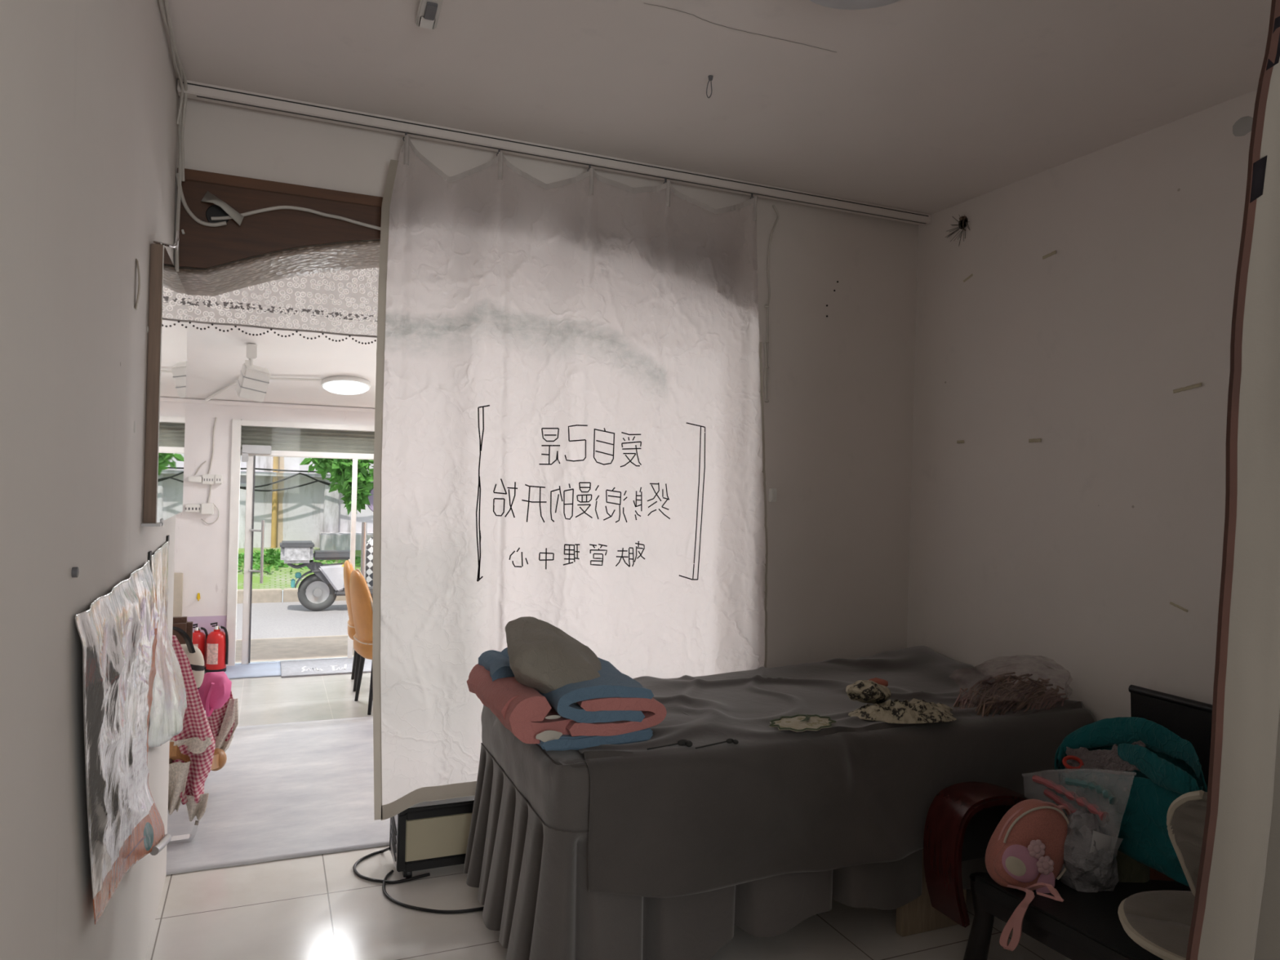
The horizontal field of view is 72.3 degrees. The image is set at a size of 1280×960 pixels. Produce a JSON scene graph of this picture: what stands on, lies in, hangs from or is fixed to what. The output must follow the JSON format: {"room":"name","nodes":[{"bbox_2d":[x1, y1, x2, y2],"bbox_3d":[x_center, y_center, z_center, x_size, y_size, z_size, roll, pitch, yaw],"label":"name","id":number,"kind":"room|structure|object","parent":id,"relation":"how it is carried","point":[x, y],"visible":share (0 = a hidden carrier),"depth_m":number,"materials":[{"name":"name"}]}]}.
{"room":"service shop","nodes":[
{"label":"service shop","id":0,"kind":"room"},
{"bbox_2d":[0,0,178,959],"bbox_3d":[-0.730,0.096,0.771,0.120,2.767,5.238,2,0,-23],"label":"wall","id":1,"kind":"structure","parent":0,"point":[89,96],"depth_m":1.46,"materials":[{"name":"paint"}]},
{"bbox_2d":[71,567,79,577],"bbox_3d":[-0.980,0.160,1.521,0.008,0.018,0.018,2,0,-23],"label":"plug","id":2,"kind":"object","parent":1,"relation":"attached to","point":[74,573],"visible":1,"depth_m":1.51,"materials":[{"name":"grey plastic"}]},
{"bbox_2d":[75,560,171,924],"bbox_3d":[-1.149,0.617,1.997,0.082,0.773,1.000,2,0,-23],"label":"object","id":3,"kind":"object","parent":1,"relation":"attached to","point":[117,633],"visible":1,"depth_m":1.88,"materials":[{"name":"white plastic"}]},
{"bbox_2d":[134,258,140,310],"bbox_3d":[-1.222,-0.476,2.134,0.007,0.120,0.030,2,0,-23],"label":"tape strip","id":4,"kind":"object","parent":1,"relation":"attached to","point":[137,262],"visible":1,"depth_m":2.13,"materials":[{"name":"plastic"}]},
{"bbox_2d":[133,325,148,433],"bbox_3d":[-1.336,-0.205,2.373,0.006,0.421,0.461,2,0,-23],"label":"chips","id":5,"kind":"object","parent":1,"relation":"attached to","point":[148,326],"visible":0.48,"depth_m":2.17,"materials":[{"name":"white paint"}]},
{"bbox_2d":[141,230,188,526],"bbox_3d":[-1.448,-0.298,2.717,0.060,0.836,0.810,2,0,-23],"label":"wall mirror","id":6,"kind":"object","parent":1,"relation":"attached to","point":[167,333],"visible":1,"depth_m":2.47,"materials":[{"name":"brown wood"}]},
{"bbox_2d":[155,244,188,523],"bbox_3d":[-1.452,-0.263,2.732,0.002,0.756,0.778,2,0,-23],"label":"mirror glass","id":7,"kind":"object","parent":6,"relation":"attached to","point":[171,297],"depth_m":2.60,"materials":[{"name":"silver glass"}]},
{"bbox_2d":[148,534,187,747],"bbox_3d":[-1.495,0.513,2.789,0.065,0.648,0.640,2,0,-23],"label":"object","id":8,"kind":"object","parent":1,"relation":"attached to","point":[169,702],"visible":0.86,"depth_m":2.80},
{"bbox_2d":[158,0,187,271],"bbox_3d":[-1.223,-0.991,2.201,0.034,0.611,1.581,2,0,-23],"label":"cable","id":9,"kind":"object","parent":1,"relation":"attached to","point":[180,121],"visible":1,"depth_m":2.89,"materials":[{"name":"white plastic"}]},
{"bbox_2d":[173,398,374,635],"bbox_3d":[-1.650,0.348,7.305,6.000,2.200,0.120,2,0,-23],"label":"wall","id":10,"kind":"structure","parent":0,"point":[201,548],"depth_m":6.57,"materials":[{"name":"white paint"}]},
{"bbox_2d":[184,503,200,512],"bbox_3d":[-3.320,0.210,6.508,0.105,0.060,0.041,2,0,-23],"label":"wall socket","id":11,"kind":"object","parent":10,"relation":"attached to","point":[188,508],"visible":1,"depth_m":6.49,"materials":[{"name":"white plastic"}]},
{"bbox_2d":[187,475,202,482],"bbox_3d":[-3.304,-0.004,6.515,0.100,0.045,0.035,2,0,-23],"label":"junction box","id":12,"kind":"object","parent":10,"relation":"attached to","point":[190,478],"visible":1,"depth_m":6.50,"materials":[{"name":"white plastic"}]},
{"bbox_2d":[196,592,199,600],"bbox_3d":[-3.292,0.873,6.534,0.026,0.059,0.031,2,0,-23],"label":"wall hook","id":13,"kind":"object","parent":10,"relation":"attached to","point":[198,593],"visible":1,"depth_m":6.54,"materials":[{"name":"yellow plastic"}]},
{"bbox_2d":[194,417,219,524],"bbox_3d":[-3.234,-0.070,6.554,0.174,0.802,0.012,2,0,-23],"label":"wiring","id":14,"kind":"object","parent":10,"relation":"attached to","point":[215,418],"visible":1,"depth_m":6.56,"materials":[{"name":"white plastic"}]},
{"bbox_2d":[200,502,213,515],"bbox_3d":[-3.231,0.216,6.543,0.085,0.085,0.045,2,0,-23],"label":"junction box","id":15,"kind":"object","parent":10,"relation":"attached to","point":[206,508],"visible":1,"depth_m":6.52,"materials":[{"name":"white plastic"}]},
{"bbox_2d":[201,474,215,484],"bbox_3d":[-3.223,-0.004,6.549,0.088,0.075,0.036,2,0,-23],"label":"wall socket","id":16,"kind":"object","parent":10,"relation":"attached to","point":[206,478],"visible":1,"depth_m":6.53,"materials":[{"name":"white plastic"}]},
{"bbox_2d":[214,474,222,484],"bbox_3d":[-3.160,-0.004,6.573,0.055,0.072,0.041,2,0,-23],"label":"switch","id":17,"kind":"object","parent":10,"relation":"attached to","point":[218,477],"visible":1,"depth_m":6.56,"materials":[{"name":"white plastic"}]},
{"bbox_2d":[185,398,374,412],"bbox_3d":[-1.613,-0.541,7.233,5.930,0.030,0.020,2,0,-23],"label":"trim","id":18,"kind":"structure","parent":10,"relation":"attached to","point":[187,400],"depth_m":6.73,"materials":[{"name":"paint"}]},
{"bbox_2d":[226,418,374,666],"bbox_3d":[-2.100,0.501,7.067,2.205,1.870,0.170,2,0,-23],"label":"door","id":19,"kind":"structure","parent":10,"relation":"in","point":[248,453],"depth_m":6.69,"materials":[{"name":"white metal"}]},
{"bbox_2d":[240,426,374,459],"bbox_3d":[-2.126,-0.289,7.179,2.207,0.251,0.027,2,0,-23],"label":"roller shutter","id":20,"kind":"object","parent":10,"relation":"attached to","point":[279,438],"visible":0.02,"depth_m":6.96,"materials":[{"name":"grey metal"}]},
{"bbox_2d":[185,267,378,408],"bbox_3d":[-0.930,-0.934,5.688,6.000,0.834,3.630,2,0,-23],"label":"ceiling","id":21,"kind":"structure","parent":0,"point":[215,358],"depth_m":5.57,"materials":[{"name":"paint"}]},
{"bbox_2d":[235,343,271,402],"bbox_3d":[-2.416,-0.667,5.477,0.184,0.360,0.201,2,0,-35],"label":"track spotlight","id":22,"kind":"object","parent":21,"relation":"hanging from","point":[253,380],"visible":1,"depth_m":5.43,"materials":[{"name":"white plastic"}]},
{"bbox_2d":[204,377,321,401],"bbox_3d":[-2.777,-0.649,6.210,1.037,0.158,0.299,2,0,19],"label":"conduit","id":23,"kind":"object","parent":21,"relation":"attached to","point":[234,383],"visible":0.6,"depth_m":6.16,"materials":[{"name":"white plastic"}]},
{"bbox_2d":[320,375,371,395],"bbox_3d":[-2.119,-0.680,6.323,0.344,0.110,0.337,2,0,-23],"label":"ceiling lamp","id":24,"kind":"object","parent":21,"relation":"attached to","point":[340,384],"visible":1,"depth_m":6.23,"materials":[{"name":"white plastic"}]},
{"bbox_2d":[323,380,368,395],"bbox_3d":[-2.118,-0.665,6.319,0.316,0.080,0.310,2,0,-23],"label":"diffuser","id":25,"kind":"object","parent":24,"relation":"attached to","point":[339,387],"depth_m":6.25,"materials":[{"name":"white plastic"}]},
{"bbox_2d":[173,97,918,667],"bbox_3d":[-0.156,0.059,3.801,6.000,2.867,0.470,2,0,-23],"label":"wall","id":26,"kind":"structure","parent":0,"point":[838,413],"depth_m":3.94,"materials":[{"name":"paint"}]},
{"bbox_2d":[205,204,228,222],"bbox_3d":[-1.436,-0.898,2.979,0.072,0.072,0.005,2,0,-23],"label":"hole","id":27,"kind":"object","parent":26,"relation":"attached to","point":[213,211],"visible":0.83,"depth_m":2.98,"materials":[{"name":"black plastic"}]},
{"bbox_2d":[201,191,244,225],"bbox_3d":[-1.409,-0.920,2.959,0.132,0.103,0.042,2,0,-23],"label":"flap","id":28,"kind":"object","parent":26,"relation":"attached to","point":[234,215],"visible":1,"depth_m":2.96,"materials":[{"name":"white plastic"}]},
{"bbox_2d":[175,173,380,230],"bbox_3d":[-1.213,-0.932,3.062,0.732,0.164,0.013,2,0,-23],"label":"cable","id":29,"kind":"object","parent":26,"relation":"attached to","point":[183,200],"visible":0.96,"depth_m":3.02,"materials":[{"name":"white plastic"}]},
{"bbox_2d":[176,179,381,268],"bbox_3d":[-0.588,-0.855,3.345,2.096,0.326,0.012,2,0,-23],"label":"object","id":30,"kind":"structure","parent":26,"relation":"attached to","point":[202,246],"depth_m":3.03,"materials":[{"name":"brown wood"}]},
{"bbox_2d":[177,240,380,296],"bbox_3d":[-0.637,-0.800,3.587,2.200,0.233,0.469,2,0,-23],"label":"trim","id":31,"kind":"structure","parent":26,"relation":"attached to","point":[225,278],"depth_m":3.26,"materials":[{"name":"white fabric"}]},
{"bbox_2d":[177,167,382,207],"bbox_3d":[-0.581,-1.000,3.337,2.096,0.037,0.006,2,0,-23],"label":"trim","id":32,"kind":"structure","parent":26,"relation":"attached to","point":[189,174],"depth_m":3.05,"materials":[{"name":"brown wood"}]},
{"bbox_2d":[187,267,378,344],"bbox_3d":[-0.903,-0.863,3.762,2.851,0.611,0.027,2,0,-23],"label":"lace valance","id":33,"kind":"object","parent":26,"relation":"attached to","point":[209,304],"visible":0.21,"depth_m":3.56,"materials":[{"name":"white fabric"}]},
{"bbox_2d":[763,204,778,402],"bbox_3d":[0.572,-0.772,3.836,0.061,0.868,0.016,2,0,-23],"label":"cable","id":34,"kind":"object","parent":26,"relation":"attached to","point":[766,343],"visible":1,"depth_m":3.83,"materials":[{"name":"white plastic"}]},
{"bbox_2d":[768,488,777,502],"bbox_3d":[0.583,0.066,3.846,0.034,0.060,0.025,2,0,-23],"label":"light switch","id":35,"kind":"object","parent":26,"relation":"attached to","point":[772,491],"visible":1,"depth_m":3.84,"materials":[{"name":"white plastic"}]},
{"bbox_2d":[145,656,1071,959],"bbox_3d":[0.060,1.529,3.200,6.000,0.060,9.060,2,0,-23],"label":"floor","id":36,"kind":"structure","parent":0,"point":[316,907],"depth_m":2.96,"materials":[{"name":"beige tile"}]},
{"bbox_2d":[173,573,182,617],"bbox_3d":[-3.480,1.042,6.444,0.195,0.715,0.048,2,0,-23],"label":"board panel","id":37,"kind":"object","parent":36,"relation":"on","point":[178,577],"visible":0.16,"depth_m":6.45,"materials":[{"name":"beige wood"}]},
{"bbox_2d":[192,623,208,671],"bbox_3d":[-3.265,1.232,6.457,0.131,0.348,0.132,1,0,-43],"label":"fire extinguisher","id":38,"kind":"object","parent":36,"relation":"on","point":[199,638],"visible":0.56,"depth_m":6.44,"materials":[{"name":"red metal"}]},
{"bbox_2d":[224,661,280,679],"bbox_3d":[-2.925,1.411,6.502,0.480,0.006,0.527,2,0,-23],"label":"floor mat","id":39,"kind":"object","parent":36,"relation":"on","point":[269,668],"visible":0.74,"depth_m":6.50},
{"bbox_2d":[205,622,228,672],"bbox_3d":[-3.109,1.227,6.436,0.139,0.366,0.139,1,0,-40],"label":"fire extinguisher","id":40,"kind":"object","parent":39,"relation":"on","point":[217,642],"visible":0.95,"depth_m":6.39,"materials":[{"name":"red metal"}]},
{"bbox_2d":[165,715,390,875],"bbox_3d":[-1.539,1.450,4.348,1.950,0.005,1.945,2,0,-23],"label":"floor mat","id":41,"kind":"object","parent":36,"relation":"on","point":[288,790],"visible":0.34,"depth_m":3.96,"materials":[{"name":"grey plastic"}]},
{"bbox_2d":[167,616,238,844],"bbox_3d":[-2.173,1.026,3.736,0.824,0.816,0.762,2,0,-23],"label":"garment","id":42,"kind":"object","parent":41,"relation":"on","point":[220,757],"depth_m":3.56,"materials":[{"name":"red fabric"}]},
{"bbox_2d":[172,626,204,689],"bbox_3d":[-2.018,0.795,3.863,0.178,0.323,0.160,2,0,-23],"label":"tote bag","id":43,"kind":"object","parent":42,"relation":"hanging from","point":[195,657],"visible":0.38,"depth_m":3.84,"materials":[{"name":"beige fabric"}]},
{"bbox_2d":[198,671,231,716],"bbox_3d":[-1.974,0.977,4.052,0.158,0.185,0.164,2,0,32],"label":"bag","id":44,"kind":"object","parent":42,"relation":"on","point":[215,690],"visible":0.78,"depth_m":4.00,"materials":[{"name":"fabric"}]},
{"bbox_2d":[280,657,372,677],"bbox_3d":[-2.304,1.425,6.729,0.840,0.014,0.555,2,0,-23],"label":"doormat","id":45,"kind":"object","parent":36,"relation":"on","point":[329,666],"visible":0.8,"depth_m":6.63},
{"bbox_2d":[343,559,360,691],"bbox_3d":[-1.842,1.002,6.210,0.510,0.887,0.458,2,0,-20],"label":"dining chair","id":46,"kind":"object","parent":36,"relation":"on","point":[348,566],"visible":0.34,"depth_m":6.01,"materials":[{"name":"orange leather"}]},
{"bbox_2d":[349,568,373,715],"bbox_3d":[-1.608,1.009,5.658,0.510,0.887,0.458,2,0,-30],"label":"dining chair","id":47,"kind":"object","parent":36,"relation":"on","point":[361,599],"visible":0.57,"depth_m":5.44,"materials":[{"name":"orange leather"}]},
{"bbox_2d":[352,795,475,884],"bbox_3d":[-0.747,1.343,3.415,0.699,0.273,0.301,2,0,-23],"label":"heater","id":48,"kind":"object","parent":36,"relation":"on","point":[431,834],"visible":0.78,"depth_m":3.25,"materials":[{"name":"black plastic"}]},
{"bbox_2d":[390,816,396,861],"bbox_3d":[-0.931,1.338,3.309,0.003,0.148,0.140,2,0,-23],"label":"grille","id":49,"kind":"object","parent":48,"relation":"attached to","point":[393,820],"depth_m":3.30,"materials":[{"name":"grey plastic"}]},
{"bbox_2d":[382,870,483,913],"bbox_3d":[-0.677,1.473,3.098,0.592,0.011,0.230,2,0,15],"label":"loose cable","id":50,"kind":"object","parent":36,"relation":"on","point":[437,911],"visible":0.82,"depth_m":3.01,"materials":[{"name":"black plastic"}]},
{"bbox_2d":[528,802,966,937],"bbox_3d":[0.536,1.182,3.213,1.980,0.660,0.820,2,0,-23],"label":"bed","id":51,"kind":"object","parent":36,"relation":"on","point":[918,915],"visible":0.09,"depth_m":2.94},
{"bbox_2d":[462,704,987,959],"bbox_3d":[0.509,1.114,3.168,2.109,0.710,0.956,2,0,-23],"label":"bed skirt","id":52,"kind":"object","parent":51,"relation":"on","point":[528,864],"visible":0.4,"depth_m":2.59,"materials":[{"name":"grey fabric"}]},
{"bbox_2d":[466,647,666,751],"bbox_3d":[-0.260,0.679,2.813,0.505,0.212,0.590,2,0,-23],"label":"quilt","id":53,"kind":"object","parent":52,"relation":"on","point":[612,708],"visible":0.83,"depth_m":2.58,"materials":[{"name":"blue fabric"}]},
{"bbox_2d":[505,616,601,704],"bbox_3d":[-0.263,0.588,2.785,0.324,0.268,0.421,2,0,-11],"label":"pillow","id":54,"kind":"object","parent":53,"relation":"on","point":[544,658],"visible":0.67,"depth_m":2.64,"materials":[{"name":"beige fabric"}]},
{"bbox_2d":[578,645,1096,897],"bbox_3d":[0.592,0.966,3.178,1.936,0.463,0.975,2,0,-23],"label":"sheet","id":55,"kind":"object","parent":52,"relation":"on","point":[717,797],"visible":0.7,"depth_m":2.73,"materials":[{"name":"grey fabric"}]},
{"bbox_2d":[768,714,835,732],"bbox_3d":[0.525,0.781,2.829,0.251,0.014,0.169,2,0,-23],"label":"doily","id":56,"kind":"object","parent":55,"relation":"on","point":[798,722],"visible":1,"depth_m":2.82,"materials":[{"name":"beige fabric"}]},
{"bbox_2d":[845,677,890,703],"bbox_3d":[0.793,0.732,3.036,0.120,0.094,0.217,2,0,38],"label":"headscarf","id":57,"kind":"object","parent":55,"relation":"on","point":[873,691],"visible":0.98,"depth_m":2.98,"materials":[{"name":"beige fabric"}]},
{"bbox_2d":[848,697,956,724],"bbox_3d":[0.906,0.769,2.975,0.418,0.065,0.203,2,0,-10],"label":"scarf","id":58,"kind":"object","parent":55,"relation":"on","point":[914,711],"visible":1,"depth_m":2.91,"materials":[{"name":"beige fabric"}]},
{"bbox_2d":[952,671,1068,717],"bbox_3d":[1.335,0.754,3.175,0.570,0.227,0.245,2,0,-23],"label":"bag","id":59,"kind":"object","parent":55,"relation":"on","point":[1022,692],"visible":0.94,"depth_m":3.15,"materials":[{"name":"grey plastic"}]},
{"bbox_2d":[923,684,1212,959],"bbox_3d":[1.444,1.116,2.511,0.819,0.862,0.920,2,0,-23],"label":"armchair","id":60,"kind":"object","parent":36,"relation":"on","point":[962,820],"visible":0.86,"depth_m":2.66,"materials":[{"name":"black leather"}]},
{"bbox_2d":[985,799,1071,951],"bbox_3d":[1.083,1.110,2.464,0.224,0.362,0.390,2,0,30],"label":"backpack","id":61,"kind":"object","parent":60,"relation":"on","point":[1024,852],"visible":0.94,"depth_m":2.48,"materials":[{"name":"pink fabric"}]},
{"bbox_2d":[1031,774,1118,821],"bbox_3d":[1.282,0.955,2.598,0.036,0.323,0.443,2,0,-15],"label":"print","id":62,"kind":"object","parent":60,"relation":"on","point":[1082,802],"visible":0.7,"depth_m":2.58,"materials":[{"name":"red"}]},
{"bbox_2d":[1058,808,1123,892],"bbox_3d":[1.287,1.080,2.522,0.179,0.265,0.171,2,0,-23],"label":"plastic bag","id":63,"kind":"object","parent":60,"relation":"on","point":[1091,846],"visible":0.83,"depth_m":2.46,"materials":[{"name":"grey"}]},
{"bbox_2d":[1052,716,1207,886],"bbox_3d":[1.419,0.892,2.591,0.229,0.377,0.610,2,0,-23],"label":"bag","id":64,"kind":"object","parent":60,"relation":"on","point":[1169,765],"visible":0.74,"depth_m":2.47,"materials":[{"name":"fabric"}]},
{"bbox_2d":[1062,755,1083,770],"bbox_3d":[1.327,0.868,2.686,0.061,0.037,0.046,2,0,-23],"label":"ring","id":65,"kind":"object","parent":64,"relation":"in","point":[1066,765],"visible":1,"depth_m":2.68,"materials":[{"name":"plastic"}]},
{"bbox_2d":[1064,740,1146,774],"bbox_3d":[1.381,0.831,2.616,0.097,0.147,0.328,2,0,-23],"label":"garment","id":66,"kind":"object","parent":64,"relation":"in","point":[1105,761],"visible":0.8,"depth_m":2.62,"materials":[{"name":"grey fabric"}]},
{"bbox_2d":[1115,850,1150,882],"bbox_3d":[1.426,1.117,2.592,0.175,0.229,0.110,2,0,1],"label":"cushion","id":67,"kind":"object","parent":60,"relation":"on","point":[1129,870],"visible":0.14,"depth_m":2.54,"materials":[{"name":"fabric"}]},
{"bbox_2d":[1149,867,1174,880],"bbox_3d":[1.526,1.137,2.615,0.190,0.267,0.117,2,0,4],"label":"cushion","id":68,"kind":"object","parent":60,"relation":"on","point":[1154,874],"visible":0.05,"depth_m":2.56,"materials":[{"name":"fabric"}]},
{"bbox_2d":[1117,790,1207,959],"bbox_3d":[1.391,1.126,1.804,0.724,0.820,0.424,2,0,22],"label":"chair","id":69,"kind":"object","parent":36,"relation":"on","point":[1159,922],"visible":0.36,"depth_m":1.98,"materials":[{"name":"white plastic"}]},
{"bbox_2d":[157,0,1271,214],"bbox_3d":[0.856,-1.296,1.270,3.420,0.100,4.950,2,0,-23],"label":"ceiling","id":70,"kind":"structure","parent":0,"point":[931,107],"depth_m":2.72,"materials":[{"name":"paint"}]},
{"bbox_2d":[415,0,443,29],"bbox_3d":[-0.540,-1.266,2.284,0.056,0.036,0.335,2,0,-20],"label":"batten","id":71,"kind":"object","parent":70,"relation":"attached to","point":[428,12],"visible":1,"depth_m":2.36,"materials":[{"name":"white plastic"}]},
{"bbox_2d":[177,79,931,226],"bbox_3d":[-0.087,-1.252,3.488,3.111,0.043,0.051,2,0,-23],"label":"track","id":72,"kind":"object","parent":70,"relation":"attached to","point":[196,90],"visible":0.92,"depth_m":3.32,"materials":[{"name":"metal"}]},
{"bbox_2d":[372,133,768,820],"bbox_3d":[-0.191,0.006,3.435,1.641,2.479,0.099,2,0,-22],"label":"curtain","id":73,"kind":"object","parent":72,"relation":"hanging from","point":[570,437],"visible":0.81,"depth_m":3.37,"materials":[{"name":"fabric"}]},
{"bbox_2d":[706,75,713,97],"bbox_3d":[0.217,-1.230,2.743,0.022,0.070,0.016,2,0,-23],"label":"ceiling hook","id":74,"kind":"object","parent":70,"relation":"hanging from","point":[710,77],"visible":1,"depth_m":2.74,"materials":[{"name":"grey plastic"}]},
{"bbox_2d":[644,3,835,52],"bbox_3d":[0.292,-1.261,2.455,0.615,0.001,0.023,2,0,-23],"label":"cable","id":75,"kind":"object","parent":70,"relation":"attached to","point":[645,3],"depth_m":2.46,"materials":[{"name":"plastic"}]},
{"bbox_2d":[808,0,900,9],"bbox_3d":[0.534,-1.220,2.076,0.400,0.070,0.400,2,0,-23],"label":"ceiling light","id":76,"kind":"object","parent":70,"relation":"attached to","point":[837,4],"visible":1,"depth_m":2.21,"materials":[{"name":"white plastic"}]},
{"bbox_2d":[1186,0,1279,959],"bbox_3d":[1.310,0.146,1.218,1.316,2.697,0.138,2,0,-11],"label":"door frame","id":77,"kind":"structure","parent":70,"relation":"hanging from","point":[1236,913],"depth_m":1.09,"materials":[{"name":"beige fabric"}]},
{"bbox_2d":[1249,16,1279,203],"bbox_3d":[0.786,-0.466,1.095,0.044,0.242,0.007,2,0,2],"label":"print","id":78,"kind":"object","parent":77,"relation":"attached to","point":[1264,143],"depth_m":1.10},
{"bbox_2d":[906,89,1257,721],"bbox_3d":[2.310,0.177,1.905,0.130,2.767,4.950,2,0,-23],"label":"wall","id":79,"kind":"structure","parent":0,"point":[1063,557],"depth_m":3.28,"materials":[{"name":"paint"}]},
{"bbox_2d":[945,214,969,246],"bbox_3d":[1.410,-1.113,3.903,0.037,0.146,0.153,2,0,-23],"label":"wires","id":80,"kind":"object","parent":79,"relation":"attached to","point":[962,218],"depth_m":3.88,"materials":[{"name":"metal"}]},
{"bbox_2d":[956,440,964,443],"bbox_3d":[1.413,-0.168,3.864,0.002,0.014,0.048,2,0,-18],"label":"scrap","id":81,"kind":"object","parent":79,"relation":"attached to","point":[960,441],"visible":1,"depth_m":3.87,"materials":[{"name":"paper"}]},
{"bbox_2d":[963,273,973,282],"bbox_3d":[1.440,-0.886,3.846,0.002,0.028,0.061,2,0,-19],"label":"scrap","id":82,"kind":"object","parent":79,"relation":"attached to","point":[971,274],"visible":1,"depth_m":3.85,"materials":[{"name":"paper"}]},
{"bbox_2d":[1028,438,1041,442],"bbox_3d":[1.572,-0.157,3.489,0.002,0.016,0.065,2,0,-19],"label":"scrap","id":83,"kind":"object","parent":79,"relation":"attached to","point":[1038,440],"visible":1,"depth_m":3.49,"materials":[{"name":"paper"}]},
{"bbox_2d":[1042,250,1056,259],"bbox_3d":[1.609,-0.885,3.446,0.002,0.021,0.069,2,0,-20],"label":"scrap","id":84,"kind":"object","parent":79,"relation":"attached to","point":[1054,251],"visible":1,"depth_m":3.45,"materials":[{"name":"paper"}]},
{"bbox_2d":[1169,601,1187,612],"bbox_3d":[1.797,0.423,2.923,0.002,0.026,0.067,2,0,-19],"label":"scrap","id":85,"kind":"object","parent":79,"relation":"attached to","point":[1171,602],"visible":1,"depth_m":2.92,"materials":[{"name":"paper"}]},
{"bbox_2d":[1173,382,1201,393],"bbox_3d":[1.820,-0.306,2.914,0.002,0.028,0.102,2,0,-21],"label":"scrap","id":86,"kind":"object","parent":79,"relation":"attached to","point":[1196,385],"visible":1,"depth_m":2.91,"materials":[{"name":"paper"}]},
{"bbox_2d":[1232,115,1253,136],"bbox_3d":[1.907,-1.117,2.768,0.008,0.060,0.070,2,0,-23],"label":"cover","id":87,"kind":"object","parent":79,"relation":"attached to","point":[1242,126],"visible":0.93,"depth_m":2.77,"materials":[{"name":"white plastic"}]},
{"label":"outside","id":88,"kind":"structure","parent":0,"visible":0},
{"bbox_2d":[237,547,360,590],"bbox_3d":[-2.760,1.164,12.047,23.000,0.300,2.340,2,0,-23],"label":"verge","id":89,"kind":"structure","parent":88,"point":[281,578],"depth_m":10.83,"materials":[{"name":"green plant"}]},
{"bbox_2d":[237,548,360,573],"bbox_3d":[-5.532,1.026,10.984,4.451,0.346,1.137,2,0,-23],"label":"weeds","id":90,"kind":"object","parent":89,"relation":"on","point":[273,557],"visible":0.25,"depth_m":11.20,"materials":[{"name":"green plant"}]},
{"bbox_2d":[299,457,373,515],"bbox_3d":[-3.252,-0.208,11.540,2.979,2.826,1.049,2,0,-23],"label":"street tree","id":91,"kind":"object","parent":89,"relation":"on","point":[340,470],"visible":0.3,"depth_m":11.10,"materials":[{"name":"green plant"}]},
{"bbox_2d":[367,488,373,511],"bbox_3d":[-3.372,0.260,11.390,0.360,0.360,0.092,2,0,-23],"label":"round sign","id":92,"kind":"object","parent":91,"relation":"attached to","point":[371,497],"visible":0.12,"depth_m":11.30,"materials":[{"name":"grey metal"}]},
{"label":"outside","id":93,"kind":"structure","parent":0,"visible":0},
{"bbox_2d":[236,587,346,603],"bbox_3d":[-2.377,1.466,10.856,22.790,0.320,0.160,2,0,-23],"label":"kerb","id":94,"kind":"object","parent":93,"point":[259,595],"visible":0.04,"depth_m":10.01,"materials":[{"name":"stone"}]},
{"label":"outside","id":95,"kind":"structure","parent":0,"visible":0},
{"bbox_2d":[240,455,373,547],"bbox_3d":[-3.213,-0.800,13.237,23.000,4.400,0.250,2,0,-23],"label":"wall","id":96,"kind":"structure","parent":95,"point":[300,513],"depth_m":12.40,"materials":[{"name":"grey paint"}]},
{"bbox_2d":[271,456,278,547],"bbox_3d":[-5.089,-0.425,12.257,0.070,2.850,0.068,2,0,-23],"label":"downpipe","id":97,"kind":"object","parent":96,"relation":"attached to","point":[275,464],"visible":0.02,"depth_m":12.23,"materials":[{"name":"yellow metal"}]},
{"bbox_2d":[238,471,373,550],"bbox_3d":[-3.112,0.523,12.916,23.000,1.160,0.450,2,0,-23],"label":"wall ledge","id":98,"kind":"object","parent":96,"relation":"attached to","point":[330,539],"visible":0.16,"depth_m":12.26,"materials":[{"name":"grey concrete"}]},
{"bbox_2d":[240,467,368,491],"bbox_3d":[-4.490,0.016,12.353,3.208,0.322,0.023,2,0,-23],"label":"overhead cable","id":99,"kind":"object","parent":98,"relation":"attached to","point":[298,473],"visible":0.29,"depth_m":12.17,"materials":[{"name":"black plastic"}]},
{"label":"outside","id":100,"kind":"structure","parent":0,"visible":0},
{"bbox_2d":[235,635,354,662],"bbox_3d":[-1.129,1.567,8.176,23.000,0.190,1.050,2,0,-23],"label":"pavement","id":101,"kind":"structure","parent":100,"point":[319,646],"depth_m":7.42,"materials":[{"name":"grey concrete"}]},
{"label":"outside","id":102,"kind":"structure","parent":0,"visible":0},
{"bbox_2d":[235,600,348,639],"bbox_3d":[-1.792,1.552,9.741,23.000,0.180,2.350,2,0,-23],"label":"road","id":103,"kind":"structure","parent":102,"point":[291,619],"depth_m":8.83,"materials":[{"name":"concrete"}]},
{"bbox_2d":[280,540,373,610],"bbox_3d":[-3.003,0.910,9.682,1.815,1.040,0.666,2,0,-23],"label":"scooter","id":104,"kind":"object","parent":103,"relation":"on","point":[317,591],"visible":0.52,"depth_m":9.43,"materials":[{"name":"white plastic"}]},
{"bbox_2d":[290,572,301,587],"bbox_3d":[-3.686,1.071,9.394,0.100,0.160,0.100,2,0,-23],"label":"sticker","id":105,"kind":"object","parent":104,"relation":"attached to","point":[298,575],"depth_m":9.37,"materials":[{"name":"paper"}]},
{"bbox_2d":[365,537,373,598],"bbox_3d":[-2.787,0.892,10.205,1.000,1.085,0.443,2,0,-23],"label":"scooter","id":106,"kind":"object","parent":103,"relation":"on","point":[369,560],"visible":0.08,"depth_m":9.95,"materials":[{"name":"plastic"}]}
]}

